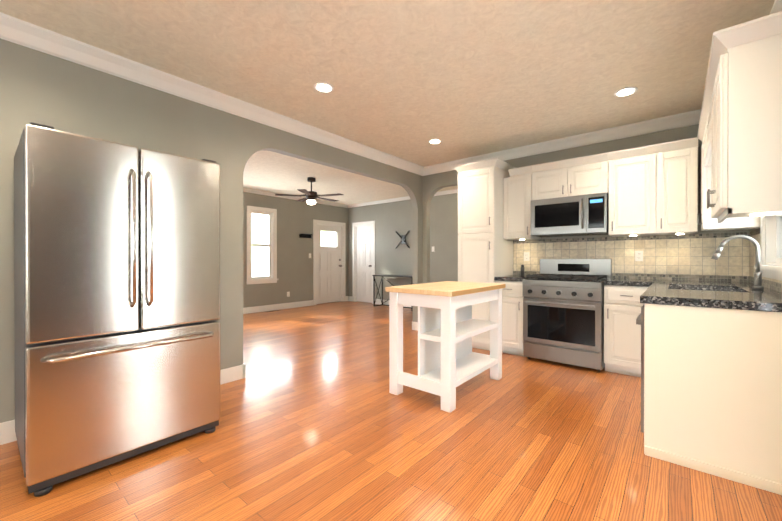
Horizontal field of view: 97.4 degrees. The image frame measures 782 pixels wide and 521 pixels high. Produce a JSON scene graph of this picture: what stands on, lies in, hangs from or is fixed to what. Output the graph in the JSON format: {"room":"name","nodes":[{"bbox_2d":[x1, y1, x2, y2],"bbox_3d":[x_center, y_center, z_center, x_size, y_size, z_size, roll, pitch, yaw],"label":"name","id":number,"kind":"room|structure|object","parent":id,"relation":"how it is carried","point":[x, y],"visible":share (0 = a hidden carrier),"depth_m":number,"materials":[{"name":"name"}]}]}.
{"room":"kitchen","nodes":[
{"label":"kitchen","id":0,"kind":"room"},
{"bbox_2d":[0,38,422,422],"bbox_3d":[-1.761,-0.177,2.936,0.100,2.600,6.970,0,0,40],"label":"wall","id":1,"kind":"structure","parent":0,"point":[55,92],"depth_m":2.69,"materials":[{"name":"paint"}]},
{"bbox_2d":[0,363,245,444],"bbox_3d":[-2.663,1.062,1.770,0.014,0.130,3.956,0,0,40],"label":"baseboard","id":2,"kind":"structure","parent":1,"relation":"attached to","point":[7,428],"depth_m":3.11,"materials":[{"name":"white wood"}]},
{"bbox_2d":[0,12,423,175],"bbox_3d":[-1.647,-1.419,2.915,0.097,0.115,6.850,0,0,40],"label":"crown molding","id":3,"kind":"structure","parent":1,"relation":"attached to","point":[26,34],"depth_m":2.73,"materials":[{"name":"white wood"}]},
{"bbox_2d":[243,192,347,307],"bbox_3d":[-3.999,-0.187,6.091,0.140,2.600,8.940,0,0,40],"label":"wall","id":4,"kind":"structure","parent":0,"point":[295,218],"depth_m":7.97,"materials":[{"name":"paint"}]},
{"bbox_2d":[246,206,277,283],"bbox_3d":[-2.825,-0.325,7.455,0.190,1.645,0.730,0,0,40],"label":"living room window","id":5,"kind":"structure","parent":4,"relation":"in","point":[272,246],"depth_m":7.53,"materials":[{"name":"white wood"}]},
{"bbox_2d":[243,300,312,313],"bbox_3d":[-4.362,1.050,5.539,0.016,0.130,7.620,0,0,40],"label":"baseboard","id":6,"kind":"structure","parent":4,"relation":"attached to","point":[247,310],"depth_m":7.68,"materials":[{"name":"white wood"}]},
{"bbox_2d":[243,188,347,207],"bbox_3d":[-3.966,-1.429,5.968,0.062,0.115,8.800,0,0,40],"label":"crown molding","id":7,"kind":"structure","parent":4,"relation":"attached to","point":[244,189],"depth_m":7.88,"materials":[{"name":"white wood"}]},
{"bbox_2d":[299,234,312,237],"bbox_3d":[-2.036,-0.589,8.255,0.090,0.088,0.340,0,0,40],"label":"shelf","id":8,"kind":"object","parent":4,"relation":"attached to","point":[304,235],"visible":1,"depth_m":8.25,"materials":[{"name":"black wood"}]},
{"bbox_2d":[316,224,341,303],"bbox_3d":[-1.588,0.092,8.874,0.140,1.998,0.858,0,0,40],"label":"front door","id":9,"kind":"structure","parent":4,"relation":"in","point":[328,274],"depth_m":8.88,"materials":[{"name":"white wood"}]},
{"bbox_2d":[313,219,345,304],"bbox_3d":[-1.628,0.045,8.913,0.157,2.115,1.060,0,0,40],"label":"door frame","id":10,"kind":"structure","parent":4,"relation":"attached to","point":[343,256],"depth_m":9.20,"materials":[{"name":"white wood"}]},
{"bbox_2d":[0,0,774,204],"bbox_3d":[-1.144,-1.529,3.608,7.700,0.100,9.080,0,0,40],"label":"ceiling","id":11,"kind":"structure","parent":0,"point":[408,80],"depth_m":2.53,"materials":[{"name":"beige paint"}]},
{"bbox_2d":[275,177,342,204],"bbox_3d":[-1.420,-1.247,6.231,1.222,0.481,1.176,0,0,40],"label":"ceiling fan","id":12,"kind":"object","parent":11,"relation":"hanging from","point":[311,196],"visible":1,"depth_m":6.13,"materials":[{"name":"brown metal"}]},
{"bbox_2d":[314,82,333,92],"bbox_3d":[-0.571,-1.471,2.921,0.169,0.010,0.169,0,0,31],"label":"recessed light","id":13,"kind":"object","parent":11,"relation":"in","point":[324,87],"depth_m":2.91,"materials":[{"name":"white"}]},
{"bbox_2d":[428,139,441,143],"bbox_3d":[0.545,-1.475,4.256,0.169,0.010,0.169,0,0,34],"label":"recessed light","id":14,"kind":"object","parent":11,"relation":"in","point":[433,141],"depth_m":4.24,"materials":[{"name":"white"}]},
{"bbox_2d":[614,87,636,96],"bbox_3d":[2.049,-1.471,2.999,0.169,0.010,0.169,0,0,34],"label":"recessed light","id":15,"kind":"object","parent":11,"relation":"in","point":[626,91],"depth_m":2.98,"materials":[{"name":"white"}]},
{"bbox_2d":[0,301,781,520],"bbox_3d":[-1.144,1.171,3.617,7.700,0.100,9.080,0,0,40],"label":"floor","id":16,"kind":"structure","parent":0,"point":[318,421],"depth_m":1.98,"materials":[{"name":"brown wood"}]},
{"bbox_2d":[14,122,219,496],"bbox_3d":[-1.706,0.234,2.185,0.880,1.785,0.895,0,0,40],"label":"refrigerator","id":17,"kind":"object","parent":16,"relation":"on","point":[117,296],"visible":1,"depth_m":1.85,"materials":[{"name":"grey metal"}]},
{"bbox_2d":[373,274,411,310],"bbox_3d":[0.125,0.726,8.017,1.200,0.760,0.340,0,0,40],"label":"console table","id":18,"kind":"object","parent":16,"relation":"on","point":[385,275],"visible":0.54,"depth_m":8.26,"materials":[{"name":"grey metal"}]},
{"bbox_2d":[385,281,505,412],"bbox_3d":[0.522,0.673,3.090,0.640,0.900,1.020,0,0,40],"label":"island cart","id":19,"kind":"object","parent":16,"relation":"on","point":[449,360],"visible":1,"depth_m":2.85,"materials":[{"name":"white wood"}]},
{"bbox_2d":[453,158,514,350],"bbox_3d":[1.245,-0.053,4.529,0.608,2.342,0.663,0,0,40],"label":"pantry cabinet","id":20,"kind":"object","parent":16,"relation":"on","point":[485,251],"visible":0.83,"depth_m":4.29,"materials":[{"name":"white wood"}]},
{"bbox_2d":[494,275,531,281],"bbox_3d":[1.581,0.219,4.273,0.347,0.044,0.625,0,0,40],"label":"countertop","id":21,"kind":"structure","parent":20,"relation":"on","point":[511,277],"depth_m":4.06,"materials":[{"name":"grey stone"}]},
{"bbox_2d":[521,265,524,275],"bbox_3d":[1.683,0.123,4.391,0.048,0.144,0.048,0,0,40],"label":"pepper mill","id":22,"kind":"object","parent":21,"relation":"on","point":[522,270],"visible":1,"depth_m":4.37,"materials":[{"name":"grey plastic"}]},
{"bbox_2d":[495,281,524,356],"bbox_3d":[1.569,0.681,4.260,0.349,0.876,0.663,0,0,40],"label":"base cabinet","id":23,"kind":"object","parent":16,"relation":"on","point":[512,317],"visible":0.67,"depth_m":4.01,"materials":[{"name":"white wood"}]},
{"bbox_2d":[522,259,611,370],"bbox_3d":[1.981,0.550,3.867,0.768,1.140,0.737,0,0,40],"label":"range","id":24,"kind":"object","parent":16,"relation":"on","point":[563,310],"visible":0.98,"depth_m":3.64,"materials":[{"name":"silver metal"}]},
{"bbox_2d":[604,285,647,376],"bbox_3d":[2.466,0.683,3.510,0.419,0.876,0.663,0,0,40],"label":"base cabinet","id":25,"kind":"object","parent":16,"relation":"on","point":[623,305],"visible":0.58,"depth_m":3.32,"materials":[{"name":"white wood"}]},
{"bbox_2d":[604,278,653,286],"bbox_3d":[2.467,0.221,3.525,0.395,0.044,0.636,0,0,40],"label":"countertop","id":26,"kind":"structure","parent":25,"relation":"on","point":[613,281],"depth_m":3.34,"materials":[{"name":"grey stone"}]},
{"bbox_2d":[636,303,781,494],"bbox_3d":[1.945,0.688,2.067,0.686,0.876,0.707,0,0,40],"label":"base cabinet","id":27,"kind":"object","parent":16,"relation":"on","point":[711,391],"depth_m":1.81,"materials":[{"name":"white wood"}]},
{"bbox_2d":[640,279,781,311],"bbox_3d":[2.399,0.225,2.605,0.682,0.044,2.136,0,0,40],"label":"countertop","id":28,"kind":"structure","parent":27,"relation":"on","point":[742,296],"depth_m":2.26,"materials":[{"name":"grey stone"}]},
{"bbox_2d":[711,235,763,289],"bbox_3d":[2.480,0.010,2.462,0.269,0.386,0.094,0,0,40],"label":"faucet","id":29,"kind":"object","parent":28,"relation":"on","point":[757,275],"visible":1,"depth_m":2.41,"materials":[{"name":"silver metal"}]},
{"bbox_2d":[348,193,458,299],"bbox_3d":[0.730,-0.194,7.873,4.830,2.600,0.140,0,0,40],"label":"wall","id":30,"kind":"structure","parent":0,"point":[390,219],"depth_m":8.14,"materials":[{"name":"paint"}]},
{"bbox_2d":[352,221,374,303],"bbox_3d":[-0.676,0.045,9.037,0.810,2.115,0.157,0,0,40],"label":"door frame","id":31,"kind":"structure","parent":30,"relation":"attached to","point":[366,223],"depth_m":9.19,"materials":[{"name":"white wood"}]},
{"bbox_2d":[356,225,371,302],"bbox_3d":[-0.711,0.092,8.995,0.600,1.998,0.128,0,0,40],"label":"closet door","id":32,"kind":"structure","parent":30,"relation":"in","point":[363,263],"depth_m":9.02,"materials":[{"name":"white wood"}]},
{"bbox_2d":[375,299,410,306],"bbox_3d":[1.006,1.043,7.544,3.700,0.130,0.016,0,0,40],"label":"baseboard","id":33,"kind":"structure","parent":30,"relation":"attached to","point":[378,301],"depth_m":8.51,"materials":[{"name":"white wood"}]},
{"bbox_2d":[396,230,409,248],"bbox_3d":[0.283,-0.494,8.109,0.421,0.420,0.066,0,0,40],"label":"wall decor","id":34,"kind":"object","parent":30,"relation":"attached to","point":[403,239],"visible":1,"depth_m":8.10,"materials":[{"name":"black metal"}]},
{"bbox_2d":[348,189,457,207],"bbox_3d":[0.645,-1.458,7.806,4.600,0.070,0.060,0,0,40],"label":"crown molding","id":35,"kind":"structure","parent":30,"relation":"attached to","point":[455,190],"depth_m":8.29,"materials":[{"name":"white wood"}]},
{"bbox_2d":[423,124,749,282],"bbox_3d":[1.979,-0.182,4.417,3.940,2.600,0.100,0,0,40],"label":"wall","id":36,"kind":"structure","parent":0,"point":[433,184],"depth_m":4.16,"materials":[{"name":"paint"}]},
{"bbox_2d":[503,165,539,239],"bbox_3d":[1.659,-0.705,4.362,0.350,0.867,0.383,0,0,40],"label":"upper cabinet","id":37,"kind":"object","parent":36,"relation":"attached to","point":[517,191],"visible":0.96,"depth_m":4.24,"materials":[{"name":"white wood"}]},
{"bbox_2d":[424,109,700,175],"bbox_3d":[1.907,-1.424,4.342,3.480,0.115,0.095,0,0,40],"label":"crown molding","id":38,"kind":"structure","parent":36,"relation":"attached to","point":[689,118],"depth_m":4.02,"materials":[{"name":"white wood"}]},
{"bbox_2d":[531,152,608,199],"bbox_3d":[2.094,-0.929,3.998,0.780,0.417,0.383,0,0,40],"label":"upper cabinet","id":39,"kind":"object","parent":36,"relation":"attached to","point":[584,175],"visible":0.92,"depth_m":3.85,"materials":[{"name":"white wood"}]},
{"bbox_2d":[531,192,607,236],"bbox_3d":[2.071,-0.505,3.972,0.772,0.420,0.454,0,0,40],"label":"over-the-range microwave","id":40,"kind":"object","parent":39,"relation":"attached to","point":[582,215],"visible":0.98,"depth_m":3.81,"materials":[{"name":"silver metal"}]},
{"bbox_2d":[513,232,744,281],"bbox_3d":[2.500,-0.035,3.914,2.214,0.465,0.003,0,0,40],"label":"backsplash","id":41,"kind":"structure","parent":36,"relation":"attached to","point":[680,257],"depth_m":3.66,"materials":[{"name":"tile"}]},
{"bbox_2d":[524,252,528,260],"bbox_3d":[1.781,-0.052,4.508,0.070,0.115,0.008,0,0,40],"label":"outlet","id":42,"kind":"object","parent":41,"relation":"attached to","point":[526,256],"visible":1,"depth_m":4.51,"materials":[{"name":"white plastic"}]},
{"bbox_2d":[635,251,642,260],"bbox_3d":[2.702,-0.049,3.738,0.070,0.115,0.008,0,0,40],"label":"outlet","id":43,"kind":"object","parent":41,"relation":"attached to","point":[638,255],"visible":1,"depth_m":3.74,"materials":[{"name":"white plastic"}]},
{"bbox_2d":[608,137,697,236],"bbox_3d":[2.667,-0.702,3.520,0.710,0.867,0.383,0,0,40],"label":"upper cabinet","id":44,"kind":"object","parent":36,"relation":"attached to","point":[653,189],"visible":0.98,"depth_m":3.38,"materials":[{"name":"white wood"}]},
{"bbox_2d":[750,225,779,291],"bbox_3d":[1.169,-0.168,0.486,0.140,2.600,6.970,0,0,40],"label":"wall","id":45,"kind":"structure","parent":0,"point":[765,246],"depth_m":2.63,"materials":[{"name":"paint"}]},
{"bbox_2d":[701,115,708,166],"bbox_3d":[2.621,-0.956,2.607,0.351,0.323,0.545,0,0,40],"label":"upper cabinet","id":46,"kind":"object","parent":45,"relation":"attached to","point":[704,162],"depth_m":2.85,"materials":[{"name":"white wood"}]},
{"bbox_2d":[705,91,708,158],"bbox_3d":[2.344,-0.955,2.276,0.351,0.323,0.545,0,0,40],"label":"upper cabinet","id":47,"kind":"object","parent":45,"relation":"attached to","point":[706,92],"depth_m":2.50,"materials":[{"name":"white wood"}]},
{"bbox_2d":[697,135,759,230],"bbox_3d":[2.879,-0.693,2.917,0.351,0.853,0.256,0,0,40],"label":"upper cabinet","id":48,"kind":"object","parent":45,"relation":"attached to","point":[726,224],"depth_m":2.91,"materials":[{"name":"white wood"}]},
{"bbox_2d":[709,15,781,222],"bbox_3d":[1.979,-0.689,1.840,0.351,0.853,0.590,0,0,40],"label":"upper cabinet","id":49,"kind":"object","parent":45,"relation":"attached to","point":[739,135],"depth_m":1.67,"materials":[{"name":"white wood"}]},
{"bbox_2d":[750,214,764,216],"bbox_3d":[2.072,-0.257,1.940,0.059,0.010,0.059,0,0,28],"label":"under-cabinet light","id":50,"kind":"object","parent":49,"relation":"attached to","point":[760,214],"depth_m":1.92,"materials":[{"name":"white"}]},
{"bbox_2d":[745,228,781,291],"bbox_3d":[2.660,-0.030,2.381,0.003,0.465,2.130,0,0,40],"label":"backsplash","id":51,"kind":"structure","parent":45,"relation":"attached to","point":[770,283],"depth_m":3.07,"materials":[{"name":"tile"}]},
{"bbox_2d":[754,215,781,280],"bbox_3d":[2.648,-0.322,2.293,0.190,0.895,0.990,0,0,40],"label":"sink window","id":52,"kind":"structure","parent":45,"relation":"in","point":[773,224],"depth_m":2.59,"materials":[{"name":"white wood"}]},
{"bbox_2d":[770,0,781,14],"bbox_3d":[1.117,-1.411,0.604,0.097,0.115,6.850,0,0,40],"label":"crown molding","id":53,"kind":"structure","parent":45,"relation":"attached to","point":[777,6],"depth_m":1.96,"materials":[{"name":"white wood"}]},
{"label":"outside","id":54,"kind":"structure","parent":0,"visible":0},
{"bbox_2d":[251,213,335,276],"bbox_3d":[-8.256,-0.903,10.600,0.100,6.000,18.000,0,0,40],"label":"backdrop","id":55,"kind":"structure","parent":54,"point":[262,271],"depth_m":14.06,"materials":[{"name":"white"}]}
]}

